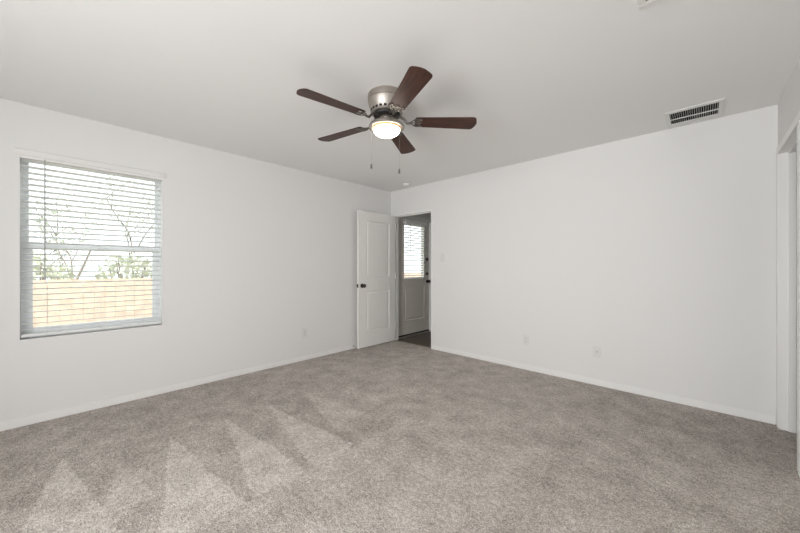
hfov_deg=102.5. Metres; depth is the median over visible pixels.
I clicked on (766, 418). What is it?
baseboard
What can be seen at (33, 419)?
baseboard
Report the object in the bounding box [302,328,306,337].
wall outlet
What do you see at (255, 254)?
wall
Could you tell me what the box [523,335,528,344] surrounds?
wall outlet
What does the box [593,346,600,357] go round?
cable plate
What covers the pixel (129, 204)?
leafy tree
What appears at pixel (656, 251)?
wall
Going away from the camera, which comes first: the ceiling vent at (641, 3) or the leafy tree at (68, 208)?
the ceiling vent at (641, 3)
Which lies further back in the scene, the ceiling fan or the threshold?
the threshold
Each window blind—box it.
[15,146,165,337]
[403,219,426,278]
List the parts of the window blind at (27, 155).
head rail, rail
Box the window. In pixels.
[21,162,159,337]
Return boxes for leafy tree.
[29,181,102,279]
[72,175,153,276]
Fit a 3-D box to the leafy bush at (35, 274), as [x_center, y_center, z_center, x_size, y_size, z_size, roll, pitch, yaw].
[-6.878,0.848,6.069,1.276,2.316,1.276,0,0,43]
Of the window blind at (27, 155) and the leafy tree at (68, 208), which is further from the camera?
the leafy tree at (68, 208)
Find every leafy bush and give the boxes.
[33,251,76,325]
[94,252,151,278]
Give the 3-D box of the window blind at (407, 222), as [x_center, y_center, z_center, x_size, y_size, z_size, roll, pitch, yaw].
[0.279,-0.309,5.736,0.068,1.023,0.600,0,0,43]
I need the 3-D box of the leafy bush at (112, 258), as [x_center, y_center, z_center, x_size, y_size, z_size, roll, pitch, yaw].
[-6.017,0.788,7.073,1.293,2.436,1.220,0,0,43]
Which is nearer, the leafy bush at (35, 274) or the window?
the window
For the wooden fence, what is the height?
1.781 m
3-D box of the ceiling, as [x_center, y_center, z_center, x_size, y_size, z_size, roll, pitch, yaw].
[0.236,-1.337,2.048,5.300,0.200,7.840,0,0,43]
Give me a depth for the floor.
2.00 m
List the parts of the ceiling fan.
blade, blade, lamp shade, blade, blade, blade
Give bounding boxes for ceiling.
[0,0,799,191]
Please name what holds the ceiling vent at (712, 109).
in the ceiling
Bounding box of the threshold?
[399,330,430,338]
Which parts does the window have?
sash, sash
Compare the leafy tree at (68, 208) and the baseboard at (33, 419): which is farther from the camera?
the leafy tree at (68, 208)
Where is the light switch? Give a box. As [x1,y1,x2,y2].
[440,254,443,261]
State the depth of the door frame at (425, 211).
5.28 m
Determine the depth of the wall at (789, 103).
2.12 m
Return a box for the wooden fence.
[33,273,420,326]
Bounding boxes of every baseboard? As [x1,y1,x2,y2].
[0,344,356,431]
[432,345,775,424]
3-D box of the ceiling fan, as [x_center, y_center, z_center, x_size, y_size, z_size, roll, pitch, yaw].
[-0.134,-0.941,2.318,1.244,0.593,1.248,0,0,43]
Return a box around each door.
[356,210,395,348]
[399,218,429,336]
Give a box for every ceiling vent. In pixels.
[637,0,659,8]
[664,98,724,127]
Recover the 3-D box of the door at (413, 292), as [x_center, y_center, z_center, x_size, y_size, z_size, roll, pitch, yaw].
[0.220,0.183,5.756,0.182,2.030,0.915,0,0,43]
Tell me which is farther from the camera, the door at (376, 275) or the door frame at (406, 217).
the door frame at (406, 217)
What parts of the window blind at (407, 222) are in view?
head rail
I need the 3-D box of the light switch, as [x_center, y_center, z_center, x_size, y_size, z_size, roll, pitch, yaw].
[0.600,-0.128,4.585,0.070,0.115,0.008,0,0,43]
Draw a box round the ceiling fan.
[296,66,476,173]
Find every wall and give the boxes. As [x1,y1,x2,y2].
[0,98,430,422]
[391,105,777,415]
[778,58,799,153]
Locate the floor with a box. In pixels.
[0,332,799,532]
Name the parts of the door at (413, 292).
lite frame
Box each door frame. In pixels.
[393,209,431,348]
[399,216,430,330]
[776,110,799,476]
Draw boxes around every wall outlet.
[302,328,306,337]
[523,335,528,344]
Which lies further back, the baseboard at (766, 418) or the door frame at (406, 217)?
the door frame at (406, 217)
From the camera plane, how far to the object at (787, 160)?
2.34 m

